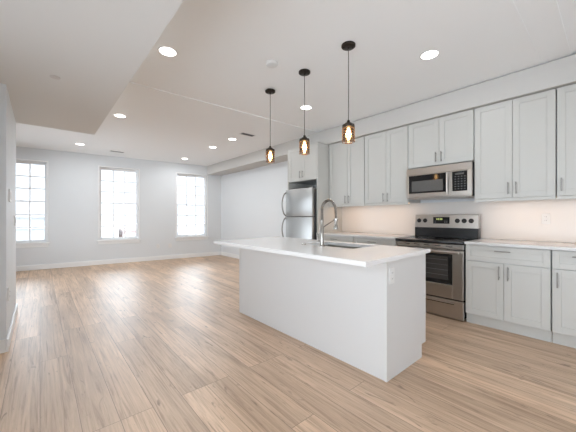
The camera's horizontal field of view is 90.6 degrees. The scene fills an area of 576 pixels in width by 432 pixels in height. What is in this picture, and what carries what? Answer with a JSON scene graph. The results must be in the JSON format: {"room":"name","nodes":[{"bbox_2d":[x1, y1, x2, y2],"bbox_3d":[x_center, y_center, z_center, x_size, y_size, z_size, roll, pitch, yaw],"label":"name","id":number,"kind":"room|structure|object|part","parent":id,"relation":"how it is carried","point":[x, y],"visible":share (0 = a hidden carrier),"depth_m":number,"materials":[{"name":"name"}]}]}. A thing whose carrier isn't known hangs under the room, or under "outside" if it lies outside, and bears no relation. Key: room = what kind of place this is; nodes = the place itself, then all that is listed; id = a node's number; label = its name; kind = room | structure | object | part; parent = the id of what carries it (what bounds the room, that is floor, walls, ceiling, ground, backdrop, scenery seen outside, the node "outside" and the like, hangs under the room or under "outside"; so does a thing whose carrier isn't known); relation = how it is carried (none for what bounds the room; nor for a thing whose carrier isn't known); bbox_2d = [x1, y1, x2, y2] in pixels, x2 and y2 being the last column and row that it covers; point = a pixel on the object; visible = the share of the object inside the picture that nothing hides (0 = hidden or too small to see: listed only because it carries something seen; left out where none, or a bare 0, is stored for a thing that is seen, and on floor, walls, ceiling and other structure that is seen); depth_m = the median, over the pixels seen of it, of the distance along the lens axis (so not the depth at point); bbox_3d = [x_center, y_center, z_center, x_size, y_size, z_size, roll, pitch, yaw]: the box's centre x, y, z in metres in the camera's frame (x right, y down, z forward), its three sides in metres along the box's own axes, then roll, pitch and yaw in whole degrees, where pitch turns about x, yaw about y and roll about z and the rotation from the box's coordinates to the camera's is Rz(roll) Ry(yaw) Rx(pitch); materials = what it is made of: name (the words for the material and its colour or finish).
{"room":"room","nodes":[
{"label":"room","id":0,"kind":"room"},
{"bbox_2d":[0,83,15,339],"bbox_3d":[-3.446,0.011,2.569,1.375,2.359,1.340,0,0,-41],"label":"wall","id":1,"kind":"structure","parent":0,"point":[7,119],"depth_m":2.62,"materials":[{"name":"paint"}]},
{"bbox_2d":[0,339,5,353],"bbox_3d":[-3.000,1.133,2.058,1.375,0.115,0.016,0,0,-41],"label":"baseboard","id":2,"kind":"structure","parent":1,"relation":"attached to","point":[2,342],"depth_m":2.49,"materials":[{"name":"paint"}]},
{"bbox_2d":[7,287,9,300],"bbox_3d":[-2.579,0.710,2.634,0.015,0.118,0.075,0,0,-41],"label":"wall outlet","id":3,"kind":"object","parent":1,"relation":"attached to","point":[8,288],"visible":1,"depth_m":2.60,"materials":[{"name":"white plastic"}]},
{"bbox_2d":[8,189,11,201],"bbox_3d":[-2.697,-0.205,2.769,0.016,0.118,0.200,0,0,-41],"label":"light switch","id":4,"kind":"object","parent":1,"relation":"attached to","point":[9,190],"visible":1,"depth_m":2.69,"materials":[{"name":"white plastic"}]},
{"bbox_2d":[6,304,17,351],"bbox_3d":[-2.921,1.133,3.026,0.016,0.115,1.372,0,0,-41],"label":"baseboard","id":5,"kind":"structure","parent":1,"relation":"attached to","point":[11,328],"depth_m":2.80,"materials":[{"name":"paint"}]},
{"bbox_2d":[0,0,182,134],"bbox_3d":[-0.898,-1.357,0.259,2.185,0.374,8.170,0,0,-41],"label":"soffit","id":6,"kind":"structure","parent":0,"point":[95,48],"depth_m":2.02,"materials":[{"name":"paint"}]},
{"bbox_2d":[50,75,60,79],"bbox_3d":[-1.947,-1.167,2.382,0.072,0.006,0.072,0,0,-41],"label":"sprinkler cover","id":7,"kind":"object","parent":6,"relation":"attached to","point":[51,76],"visible":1,"depth_m":2.38,"materials":[{"name":"paint"}]},
{"bbox_2d":[16,146,220,265],"bbox_3d":[-4.588,-0.282,7.327,5.942,2.945,0.260,0,0,-35],"label":"wall","id":8,"kind":"structure","parent":0,"point":[72,176],"depth_m":7.06,"materials":[{"name":"paint"}]},
{"bbox_2d":[16,158,49,247],"bbox_3d":[-5.900,-0.300,6.316,0.966,1.960,0.200,0,0,-35],"label":"window","id":9,"kind":"structure","parent":8,"relation":"in","point":[19,243],"depth_m":6.45,"materials":[{"name":"paint"}]},
{"bbox_2d":[16,164,44,200],"bbox_3d":[-5.941,-0.783,6.375,0.768,0.825,0.006,0,0,-35],"label":"grille","id":10,"kind":"object","parent":9,"relation":"attached to","point":[29,176],"depth_m":6.45,"materials":[{"name":"plastic"}]},
{"bbox_2d":[16,202,44,239],"bbox_3d":[-5.922,0.091,6.348,0.768,0.860,0.006,0,0,-35],"label":"grille","id":11,"kind":"object","parent":9,"relation":"attached to","point":[29,214],"depth_m":6.43,"materials":[{"name":"plastic"}]},
{"bbox_3d":[-5.944,-0.783,6.380,0.812,0.889,0.030,0,0,-35],"label":"sash","id":12,"kind":"part","parent":9,"relation":"part of","materials":[{"name":"plastic"}]},
{"bbox_3d":[-5.926,0.091,6.353,0.812,0.924,0.030,0,0,-35],"label":"sash","id":13,"kind":"part","parent":9,"relation":"part of","materials":[{"name":"plastic"}]},
{"bbox_3d":[-5.877,0.591,6.283,0.966,0.029,0.120,0,0,-35],"label":"sill","id":14,"kind":"part","parent":9,"relation":"part of","materials":[{"name":"paint"}]},
{"bbox_2d":[16,251,220,271],"bbox_3d":[-4.509,1.133,7.214,5.882,0.115,0.016,0,0,-35],"label":"baseboard","id":15,"kind":"structure","parent":8,"relation":"attached to","point":[151,258],"depth_m":7.21,"materials":[{"name":"paint"}]},
{"bbox_2d":[97,165,140,243],"bbox_3d":[-4.371,-0.300,7.388,0.976,1.960,0.200,0,0,-35],"label":"window","id":16,"kind":"structure","parent":8,"relation":"in","point":[106,240],"depth_m":7.41,"materials":[{"name":"paint"}]},
{"bbox_3d":[-4.416,-0.783,7.451,0.822,0.889,0.030,0,0,-35],"label":"sash","id":17,"kind":"part","parent":16,"relation":"part of","materials":[{"name":"plastic"}]},
{"bbox_2d":[101,171,135,202],"bbox_3d":[-4.412,-0.783,7.447,0.778,0.825,0.006,0,0,-35],"label":"grille","id":18,"kind":"object","parent":16,"relation":"attached to","point":[113,181],"depth_m":7.46,"materials":[{"name":"plastic"}]},
{"bbox_3d":[-4.397,0.091,7.424,0.822,0.924,0.030,0,0,-35],"label":"sash","id":19,"kind":"part","parent":16,"relation":"part of","materials":[{"name":"plastic"}]},
{"bbox_2d":[101,204,135,236],"bbox_3d":[-4.393,0.091,7.420,0.778,0.860,0.006,0,0,-35],"label":"grille","id":20,"kind":"object","parent":16,"relation":"attached to","point":[113,214],"depth_m":7.48,"materials":[{"name":"plastic"}]},
{"bbox_3d":[-4.348,0.591,7.355,0.976,0.029,0.120,0,0,-35],"label":"sill","id":21,"kind":"part","parent":16,"relation":"part of","materials":[{"name":"paint"}]},
{"bbox_2d":[175,172,208,240],"bbox_3d":[-2.854,-0.300,8.451,0.986,1.960,0.200,0,0,-35],"label":"window","id":22,"kind":"structure","parent":8,"relation":"in","point":[195,236],"depth_m":8.50,"materials":[{"name":"paint"}]},
{"bbox_2d":[177,177,203,204],"bbox_3d":[-2.895,-0.783,8.510,0.788,0.825,0.006,0,0,-35],"label":"grille","id":23,"kind":"object","parent":22,"relation":"attached to","point":[186,185],"depth_m":8.48,"materials":[{"name":"plastic"}]},
{"bbox_3d":[-2.899,-0.783,8.515,0.832,0.889,0.030,0,0,-35],"label":"sash","id":24,"kind":"part","parent":22,"relation":"part of","materials":[{"name":"plastic"}]},
{"bbox_3d":[-2.880,0.091,8.488,0.832,0.924,0.030,0,0,-35],"label":"sash","id":25,"kind":"part","parent":22,"relation":"part of","materials":[{"name":"plastic"}]},
{"bbox_2d":[178,205,203,234],"bbox_3d":[-2.876,0.091,8.483,0.788,0.860,0.006,0,0,-35],"label":"grille","id":26,"kind":"object","parent":22,"relation":"attached to","point":[186,215],"depth_m":8.52,"materials":[{"name":"plastic"}]},
{"bbox_3d":[-2.831,0.591,8.419,0.986,0.029,0.120,0,0,-35],"label":"sill","id":27,"kind":"part","parent":22,"relation":"part of","materials":[{"name":"paint"}]},
{"bbox_2d":[16,0,542,165],"bbox_3d":[-2.014,-1.650,4.348,5.870,0.210,8.233,0,0,-41],"label":"ceiling","id":28,"kind":"structure","parent":0,"point":[223,47],"depth_m":3.02,"materials":[{"name":"paint"}]},
{"bbox_2d":[113,114,125,117],"bbox_3d":[-2.562,-1.541,4.346,0.176,0.007,0.176,0,0,-41],"label":"recessed light","id":29,"kind":"object","parent":28,"relation":"in","point":[115,115],"visible":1,"depth_m":4.33,"materials":[{"name":"white plastic"}]},
{"bbox_2d":[157,46,177,56],"bbox_3d":[-1.129,-1.551,2.676,0.176,0.007,0.176,0,0,-41],"label":"recessed light","id":30,"kind":"object","parent":28,"relation":"in","point":[167,51],"visible":1,"depth_m":2.67,"materials":[{"name":"white plastic"}]},
{"bbox_2d":[159,47,175,55],"bbox_3d":[-1.129,-1.552,2.676,0.143,0.004,0.143,0,0,-41],"label":"diffuser","id":31,"kind":"object","parent":30,"relation":"attached to","point":[166,51],"depth_m":2.67,"materials":[{"name":"white plastic"}]},
{"bbox_2d":[239,132,255,136],"bbox_3d":[-0.757,-1.541,5.333,0.300,0.008,0.140,0,0,-41],"label":"ceiling vent","id":32,"kind":"object","parent":28,"relation":"in","point":[242,133],"visible":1,"depth_m":5.32,"materials":[{"name":"white plastic"}]},
{"bbox_2d":[265,88,274,162],"bbox_3d":[-0.218,-1.113,3.502,0.124,0.883,0.124,0,0,-41],"label":"pendant light","id":33,"kind":"object","parent":28,"relation":"hanging from","point":[270,91],"visible":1,"depth_m":3.49,"materials":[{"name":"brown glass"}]},
{"bbox_3d":[-0.218,-1.188,3.502,0.008,0.655,0.007,0,0,-19],"label":"cord","id":34,"kind":"part","parent":33,"relation":"part of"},
{"bbox_2d":[266,59,277,67],"bbox_3d":[-0.162,-1.540,2.875,0.124,0.030,0.124,0,0,-41],"label":"smoke detector","id":35,"kind":"object","parent":28,"relation":"attached to","point":[271,63],"visible":1,"depth_m":2.85,"materials":[{"name":"plastic"}]},
{"bbox_2d":[299,69,309,154],"bbox_3d":[0.176,-1.113,3.043,0.124,0.883,0.124,0,0,-41],"label":"pendant light","id":36,"kind":"object","parent":28,"relation":"hanging from","point":[304,140],"visible":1,"depth_m":3.03,"materials":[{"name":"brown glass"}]},
{"bbox_3d":[0.176,-0.739,3.043,0.098,0.134,0.098,0,0,-41],"label":"lamp shade","id":37,"kind":"part","parent":36,"relation":"part of","materials":[{"name":"orange glass"}]},
{"bbox_3d":[0.176,-1.188,3.043,0.007,0.655,0.008,0,0,26],"label":"cord","id":38,"kind":"part","parent":36,"relation":"part of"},
{"bbox_2d":[300,105,311,109],"bbox_3d":[0.256,-1.551,4.047,0.176,0.007,0.176,0,0,-41],"label":"recessed light","id":39,"kind":"object","parent":28,"relation":"in","point":[307,107],"visible":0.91,"depth_m":4.04,"materials":[{"name":"white plastic"}]},
{"bbox_2d":[341,41,354,143],"bbox_3d":[0.545,-1.113,2.570,0.124,0.883,0.124,0,0,-41],"label":"pendant light","id":40,"kind":"object","parent":28,"relation":"hanging from","point":[349,127],"visible":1,"depth_m":2.56,"materials":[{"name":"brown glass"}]},
{"bbox_3d":[0.545,-0.739,2.570,0.098,0.134,0.098,0,0,-41],"label":"lamp shade","id":41,"kind":"part","parent":40,"relation":"part of","materials":[{"name":"orange glass"}]},
{"bbox_3d":[0.545,-1.188,2.570,0.007,0.655,0.008,0,0,26],"label":"cord","id":42,"kind":"part","parent":40,"relation":"part of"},
{"bbox_2d":[419,49,439,59],"bbox_3d":[1.355,-1.551,2.731,0.176,0.007,0.176,0,0,-41],"label":"recessed light","id":43,"kind":"object","parent":28,"relation":"in","point":[430,54],"visible":1,"depth_m":2.72,"materials":[{"name":"white plastic"}]},
{"bbox_2d":[421,51,437,58],"bbox_3d":[1.355,-1.552,2.731,0.143,0.004,0.143,0,0,-41],"label":"diffuser","id":44,"kind":"object","parent":43,"relation":"attached to","point":[427,54],"depth_m":2.72,"materials":[{"name":"white plastic"}]},
{"bbox_2d":[0,255,575,431],"bbox_3d":[-0.771,1.250,2.920,5.870,0.120,12.018,0,0,-41],"label":"floor","id":45,"kind":"structure","parent":0,"point":[167,345],"depth_m":2.21,"materials":[{"name":"brown wood"}]},
{"bbox_2d":[281,186,316,239],"bbox_3d":[0.415,0.332,5.351,0.828,1.716,0.704,0,0,-41],"label":"refrigerator","id":46,"kind":"object","parent":45,"relation":"on","point":[301,204],"visible":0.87,"depth_m":5.08,"materials":[{"name":"silver metal"}]},
{"bbox_3d":[-0.077,-0.239,5.373,0.115,0.462,0.025,0,0,-41],"label":"handle","id":47,"kind":"part","parent":46,"relation":"part of","materials":[{"name":"silver metal"}]},
{"bbox_3d":[0.207,0.558,5.167,0.066,1.113,0.700,0,0,-41],"label":"door","id":48,"kind":"part","parent":46,"relation":"part of","materials":[{"name":"silver metal"}]},
{"bbox_3d":[0.207,-0.260,5.167,0.066,0.500,0.700,0,0,-41],"label":"freezer door","id":49,"kind":"part","parent":46,"relation":"part of","materials":[{"name":"silver metal"}]},
{"bbox_2d":[288,142,341,239],"bbox_3d":[0.491,-0.047,5.402,0.705,2.474,0.794,0,0,-41],"label":"enclosure","id":50,"kind":"object","parent":45,"relation":"on","point":[304,171],"visible":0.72,"depth_m":5.07,"materials":[{"name":"paint"}]},
{"bbox_3d":[0.140,-0.972,5.339,0.020,0.617,0.362,0,0,-41],"label":"door","id":51,"kind":"part","parent":50,"relation":"part of","materials":[{"name":"paint"}]},
{"bbox_3d":[0.253,-0.047,5.703,0.669,2.474,0.028,0,0,-41],"label":"panel","id":52,"kind":"part","parent":50,"relation":"part of","materials":[{"name":"paint"}]},
{"bbox_3d":[0.379,-0.972,5.063,0.020,0.617,0.363,0,0,-41],"label":"door","id":53,"kind":"part","parent":50,"relation":"part of","materials":[{"name":"paint"}]},
{"bbox_3d":[0.756,-0.047,5.125,0.669,2.474,0.028,0,0,-41],"label":"panel","id":54,"kind":"part","parent":50,"relation":"part of","materials":[{"name":"paint"}]},
{"bbox_2d":[239,248,425,381],"bbox_3d":[0.304,0.749,3.030,0.674,0.882,2.012,0,0,-41],"label":"base cabinet","id":55,"kind":"object","parent":45,"relation":"on","point":[352,314],"visible":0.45,"depth_m":2.39,"materials":[{"name":"paint"}]},
{"bbox_3d":[-0.363,0.749,3.770,0.638,0.882,0.020,0,0,-41],"label":"panel","id":56,"kind":"part","parent":55,"relation":"part of","materials":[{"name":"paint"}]},
{"bbox_2d":[214,237,430,266],"bbox_3d":[0.171,0.290,2.877,1.035,0.031,2.115,0,0,-41],"label":"countertop","id":57,"kind":"structure","parent":55,"relation":"on","point":[367,255],"depth_m":2.41,"materials":[{"name":"white stone"}]},
{"bbox_2d":[316,199,337,246],"bbox_3d":[0.382,0.051,2.751,0.258,0.448,0.094,0,0,-41],"label":"faucet","id":58,"kind":"object","parent":57,"relation":"on","point":[335,220],"visible":1,"depth_m":2.68,"materials":[{"name":"silver metal"}]},
{"bbox_2d":[325,244,359,248],"bbox_3d":[0.508,0.412,2.821,0.392,0.212,0.622,0,0,-41],"label":"sink","id":59,"kind":"object","parent":57,"relation":"in","point":[328,244],"visible":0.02,"depth_m":3.03,"materials":[{"name":"metal"}]},
{"bbox_2d":[389,267,393,283],"bbox_3d":[0.761,0.430,2.088,0.072,0.118,0.009,0,0,-41],"label":"wall outlet","id":60,"kind":"object","parent":55,"relation":"attached to","point":[391,270],"visible":1,"depth_m":2.08,"materials":[{"name":"white plastic"}]},
{"bbox_3d":[0.945,0.749,2.267,0.638,0.882,0.020,0,0,-41],"label":"panel","id":61,"kind":"part","parent":55,"relation":"part of","materials":[{"name":"paint"}]},
{"bbox_2d":[319,235,353,242],"bbox_3d":[0.996,0.749,4.830,0.695,0.883,0.716,0,0,-41],"label":"base cabinet","id":62,"kind":"object","parent":45,"relation":"on","point":[326,237],"visible":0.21,"depth_m":4.56,"materials":[{"name":"paint"}]},
{"bbox_2d":[354,237,397,245],"bbox_3d":[1.461,0.749,4.295,0.695,0.883,0.693,0,0,-41],"label":"base cabinet","id":63,"kind":"object","parent":45,"relation":"on","point":[389,242],"visible":0.2,"depth_m":4.06,"materials":[{"name":"paint"}]},
{"bbox_2d":[318,232,417,239],"bbox_3d":[1.228,0.290,4.571,0.684,0.030,1.416,0,0,-41],"label":"countertop","id":64,"kind":"structure","parent":63,"relation":"on","point":[345,234],"depth_m":4.36,"materials":[{"name":"grey stone"}]},
{"bbox_2d":[395,214,480,320],"bbox_3d":[1.928,0.579,3.698,0.705,1.222,0.808,0,0,-41],"label":"stove","id":65,"kind":"object","parent":45,"relation":"on","point":[446,261],"visible":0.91,"depth_m":3.43,"materials":[{"name":"silver metal"}]},
{"bbox_3d":[1.727,0.348,3.523,0.038,0.060,0.800,0,0,-41],"label":"rail","id":66,"kind":"part","parent":65,"relation":"part of","materials":[{"name":"silver metal"}]},
{"bbox_3d":[1.724,0.667,3.521,0.044,0.566,0.802,0,0,-41],"label":"oven door","id":67,"kind":"part","parent":65,"relation":"part of","materials":[{"name":"silver metal"}]},
{"bbox_2d":[395,236,472,244],"bbox_3d":[1.893,0.299,3.668,0.528,0.035,0.808,0,0,-41],"label":"cooktop","id":68,"kind":"object","parent":65,"relation":"in","point":[422,240],"depth_m":3.57,"materials":[{"name":"glass"}]},
{"bbox_3d":[1.706,0.994,3.504,0.014,0.020,0.608,0,0,-41],"label":"handle","id":69,"kind":"part","parent":65,"relation":"part of","materials":[{"name":"silver metal"}]},
{"bbox_3d":[1.686,0.405,3.487,0.062,0.031,0.738,0,0,-41],"label":"handle","id":70,"kind":"part","parent":65,"relation":"part of","materials":[{"name":"silver metal"}]},
{"bbox_3d":[1.726,1.069,3.522,0.040,0.210,0.802,0,0,-41],"label":"storage drawer","id":71,"kind":"part","parent":65,"relation":"part of","materials":[{"name":"silver metal"}]},
{"bbox_2d":[466,244,551,341],"bbox_3d":[2.463,0.749,3.143,0.695,0.883,0.714,0,0,-41],"label":"base cabinet","id":72,"kind":"object","parent":45,"relation":"on","point":[509,289],"visible":0.97,"depth_m":2.90,"materials":[{"name":"paint"}]},
{"bbox_3d":[2.119,0.778,3.080,0.020,0.587,0.347,0,0,-41],"label":"door","id":73,"kind":"part","parent":72,"relation":"part of","materials":[{"name":"paint"}]},
{"bbox_3d":[2.236,0.396,2.945,0.020,0.167,0.704,0,0,-41],"label":"drawer","id":74,"kind":"part","parent":72,"relation":"part of","materials":[{"name":"paint"}]},
{"bbox_2d":[464,239,575,250],"bbox_3d":[2.614,0.290,2.979,0.684,0.030,1.163,0,0,-41],"label":"countertop","id":75,"kind":"structure","parent":72,"relation":"on","point":[562,246],"depth_m":2.96,"materials":[{"name":"grey stone"}]},
{"bbox_3d":[2.351,0.778,2.813,0.020,0.587,0.353,0,0,-41],"label":"door","id":76,"kind":"part","parent":72,"relation":"part of","materials":[{"name":"paint"}]},
{"bbox_2d":[552,250,575,347],"bbox_3d":[2.843,0.749,2.707,0.695,0.883,0.432,0,0,-41],"label":"base cabinet","id":77,"kind":"object","parent":45,"relation":"on","point":[563,262],"visible":0.98,"depth_m":2.61,"materials":[{"name":"paint"}]},
{"bbox_3d":[2.479,0.582,2.623,0.036,0.140,0.012,0,0,-41],"label":"handle","id":78,"kind":"part","parent":77,"relation":"part of","materials":[{"name":"silver metal"}]},
{"bbox_3d":[2.615,0.396,2.509,0.020,0.167,0.422,0,0,-41],"label":"drawer","id":79,"kind":"part","parent":77,"relation":"part of","materials":[{"name":"paint"}]},
{"bbox_3d":[2.615,0.778,2.509,0.020,0.587,0.422,0,0,-41],"label":"door","id":80,"kind":"part","parent":77,"relation":"part of","materials":[{"name":"paint"}]},
{"bbox_2d":[207,54,575,175],"bbox_3d":[1.464,-1.416,4.487,0.440,0.256,11.448,0,0,-41],"label":"soffit","id":81,"kind":"structure","parent":0,"point":[561,72],"depth_m":3.59,"materials":[{"name":"paint"}]},
{"bbox_2d":[221,161,568,254],"bbox_3d":[1.767,-0.282,4.588,0.150,2.945,11.602,0,0,-41],"label":"wall","id":82,"kind":"structure","parent":0,"point":[251,199],"depth_m":7.49,"materials":[{"name":"paint"}]},
{"bbox_2d":[221,252,238,258],"bbox_3d":[-0.803,1.133,7.415,0.016,0.115,3.922,0,0,-41],"label":"baseboard","id":83,"kind":"structure","parent":82,"relation":"attached to","point":[222,253],"depth_m":8.44,"materials":[{"name":"paint"}]},
{"bbox_2d":[329,136,364,206],"bbox_3d":[1.104,-0.730,4.911,0.425,1.108,0.728,0,0,-41],"label":"upper cabinet","id":84,"kind":"object","parent":82,"relation":"attached to","point":[346,161],"visible":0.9,"depth_m":4.77,"materials":[{"name":"paint"}]},
{"bbox_3d":[0.871,-0.747,4.925,0.020,1.069,0.393,0,0,-41],"label":"door","id":85,"kind":"part","parent":84,"relation":"part of","materials":[{"name":"paint"}]},
{"bbox_3d":[0.980,-0.193,4.803,0.016,0.033,0.724,0,0,-41],"label":"light rail","id":86,"kind":"part","parent":84,"relation":"part of","materials":[{"name":"paint"}]},
{"bbox_3d":[1.109,-0.747,4.652,0.020,1.069,0.323,0,0,-41],"label":"door","id":87,"kind":"part","parent":84,"relation":"part of","materials":[{"name":"paint"}]},
{"bbox_2d":[365,125,419,205],"bbox_3d":[1.578,-0.730,4.366,0.425,1.108,0.705,0,0,-41],"label":"upper cabinet","id":88,"kind":"object","parent":82,"relation":"attached to","point":[386,152],"visible":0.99,"depth_m":4.22,"materials":[{"name":"paint"}]},
{"bbox_3d":[1.343,-0.747,4.382,0.020,1.069,0.364,0,0,-41],"label":"door","id":89,"kind":"part","parent":88,"relation":"part of","materials":[{"name":"paint"}]},
{"bbox_3d":[1.454,-0.193,4.258,0.016,0.033,0.701,0,0,-41],"label":"light rail","id":90,"kind":"part","parent":88,"relation":"part of","materials":[{"name":"paint"}]},
{"bbox_3d":[1.573,-0.747,4.118,0.020,1.069,0.329,0,0,-41],"label":"door","id":91,"kind":"part","parent":88,"relation":"part of","materials":[{"name":"paint"}]},
{"bbox_2d":[409,109,474,168],"bbox_3d":[2.074,-0.978,3.796,0.425,0.612,0.794,0,0,-41],"label":"upper cabinet","id":92,"kind":"object","parent":82,"relation":"attached to","point":[450,139],"visible":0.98,"depth_m":3.63,"materials":[{"name":"paint"}]},
{"bbox_3d":[1.821,-0.978,3.833,0.020,0.607,0.399,0,0,-41],"label":"door","id":93,"kind":"part","parent":92,"relation":"part of","materials":[{"name":"paint"}]},
{"bbox_2d":[407,161,474,199],"bbox_3d":[2.045,-0.451,3.773,0.476,0.410,0.793,0,0,-41],"label":"microwave","id":94,"kind":"object","parent":92,"relation":"attached to","point":[457,180],"visible":0.98,"depth_m":3.60,"materials":[{"name":"silver metal"}]},
{"bbox_3d":[1.838,-0.414,3.749,0.045,0.304,0.556,0,0,-41],"label":"door","id":95,"kind":"part","parent":94,"relation":"part of","materials":[{"name":"silver metal"}]},
{"bbox_3d":[1.918,-0.612,3.662,0.039,0.088,0.793,0,0,-41],"label":"vent panel","id":96,"kind":"part","parent":94,"relation":"part of","materials":[{"name":"silver metal"}]},
{"bbox_3d":[1.917,-0.253,3.661,0.041,0.014,0.789,0,0,-41],"label":"trim","id":97,"kind":"part","parent":94,"relation":"part of","materials":[{"name":"silver metal"}]},
{"bbox_3d":[2.076,-0.252,3.800,0.379,0.012,0.773,0,0,-41],"label":"plate","id":98,"kind":"part","parent":94,"relation":"part of","materials":[{"name":"silver metal"}]},
{"bbox_3d":[1.971,-0.416,3.529,0.045,0.269,0.023,0,0,-41],"label":"handle","id":99,"kind":"part","parent":94,"relation":"part of","materials":[{"name":"silver metal"}]},
{"bbox_3d":[2.099,-0.414,3.449,0.044,0.304,0.234,0,0,-41],"label":"control panel","id":100,"kind":"part","parent":94,"relation":"part of","materials":[{"name":"silver metal"}]},
{"bbox_3d":[2.081,-0.978,3.535,0.020,0.607,0.383,0,0,-41],"label":"door","id":101,"kind":"part","parent":92,"relation":"part of","materials":[{"name":"paint"}]},
{"bbox_2d":[342,198,575,242],"bbox_3d":[2.133,0.032,4.045,0.012,0.480,3.402,0,0,-41],"label":"backsplash","id":102,"kind":"structure","parent":82,"relation":"attached to","point":[509,220],"depth_m":3.56,"materials":[{"name":"tile"}]},
{"bbox_2d":[542,213,549,223],"bbox_3d":[2.874,0.020,3.177,0.009,0.118,0.072,0,0,-41],"label":"wall outlet","id":103,"kind":"object","parent":102,"relation":"attached to","point":[545,217],"visible":1,"depth_m":3.17,"materials":[{"name":"white plastic"}]},
{"bbox_2d":[475,89,556,201],"bbox_3d":[2.571,-0.730,3.225,0.425,1.108,0.708,0,0,-41],"label":"upper cabinet","id":104,"kind":"object","parent":82,"relation":"attached to","point":[516,139],"visible":0.98,"depth_m":3.07,"materials":[{"name":"paint"}]},
{"bbox_3d":[2.332,-0.747,3.246,0.020,1.069,0.355,0,0,-41],"label":"door","id":105,"kind":"part","parent":104,"relation":"part of","materials":[{"name":"paint"}]},
{"bbox_3d":[2.447,-0.193,3.117,0.016,0.033,0.704,0,0,-41],"label":"light rail","id":106,"kind":"part","parent":104,"relation":"part of","materials":[{"name":"paint"}]},
{"bbox_3d":[2.563,-0.747,2.980,0.020,1.069,0.341,0,0,-41],"label":"door","id":107,"kind":"part","parent":104,"relation":"part of","materials":[{"name":"paint"}]},
{"bbox_2d":[557,84,575,198],"bbox_3d":[2.950,-0.730,2.790,0.425,1.108,0.434,0,0,-41],"label":"upper cabinet","id":108,"kind":"object","parent":82,"relation":"attached to","point":[566,95],"visible":1,"depth_m":2.79,"materials":[{"name":"paint"}]},
{"bbox_3d":[2.826,-0.193,2.682,0.016,0.033,0.430,0,0,-41],"label":"light rail","id":109,"kind":"part","parent":108,"relation":"part of","materials":[{"name":"paint"}]},
{"bbox_2d":[513,0,570,63],"bbox_3d":[0.756,-1.657,1.165,5.870,0.195,0.205,0,0,-41],"label":"ceiling strip","id":110,"kind":"object","parent":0,"point":[542,19],"visible":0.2,"depth_m":2.35,"materials":[{"name":"paint"}]},
{"bbox_2d":[557,0,575,54],"bbox_3d":[1.998,-1.662,-0.263,5.870,0.186,3.580,0,0,-41],"label":"ceiling","id":111,"kind":"structure","parent":0,"point":[567,8],"depth_m":2.26,"materials":[{"name":"paint"}]},
{"label":"outside","id":112,"kind":"structure","parent":0,"visible":0},
{"bbox_3d":[-32.560,7.340,37.417,120.000,0.300,80.800,0,0,-41],"label":"ground","id":113,"kind":"structure","parent":112,"visible":0},
{"bbox_2d":[16,215,44,240],"bbox_3d":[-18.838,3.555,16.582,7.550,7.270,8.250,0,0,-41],"label":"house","id":114,"kind":"structure","parent":113,"relation":"on","point":[21,221],"depth_m":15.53,"materials":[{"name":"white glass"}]},
{"bbox_3d":[-18.838,-0.021,16.582,7.550,0.119,8.250,0,0,-41],"label":"cornice","id":115,"kind":"part","parent":114,"relation":"part of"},
{"bbox_2d":[101,221,120,237],"bbox_3d":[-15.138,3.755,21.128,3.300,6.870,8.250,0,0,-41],"label":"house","id":116,"kind":"structure","parent":113,"relation":"on","point":[105,231],"depth_m":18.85,"materials":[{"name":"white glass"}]},
{"bbox_3d":[-11.999,1.790,18.701,0.940,1.640,0.029,0,0,-41],"label":"pane","id":117,"kind":"part","parent":116,"relation":"part of","materials":[{"name":"clear glass"}]},
{"bbox_3d":[-15.138,0.380,21.128,3.300,0.119,8.250,0,0,-41],"label":"cornice","id":118,"kind":"part","parent":116,"relation":"part of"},
{"bbox_2d":[119,226,135,236],"bbox_3d":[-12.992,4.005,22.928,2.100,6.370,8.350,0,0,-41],"label":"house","id":119,"kind":"structure","parent":113,"relation":"on","point":[130,230],"depth_m":19.69,"materials":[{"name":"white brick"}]},
{"bbox_3d":[-12.992,0.879,22.928,2.100,0.119,8.350,0,0,-41],"label":"cornice","id":120,"kind":"part","parent":119,"relation":"part of","materials":[{"name":"brick"}]},
{"bbox_2d":[129,223,203,234],"bbox_3d":[-9.291,3.905,26.215,7.800,6.570,8.250,0,0,-41],"label":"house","id":121,"kind":"structure","parent":113,"relation":"on","point":[182,228],"depth_m":22.58,"materials":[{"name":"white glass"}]},
{"bbox_3d":[-9.291,0.679,26.215,7.800,0.119,8.250,0,0,-41],"label":"cornice","id":122,"kind":"part","parent":121,"relation":"part of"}
]}

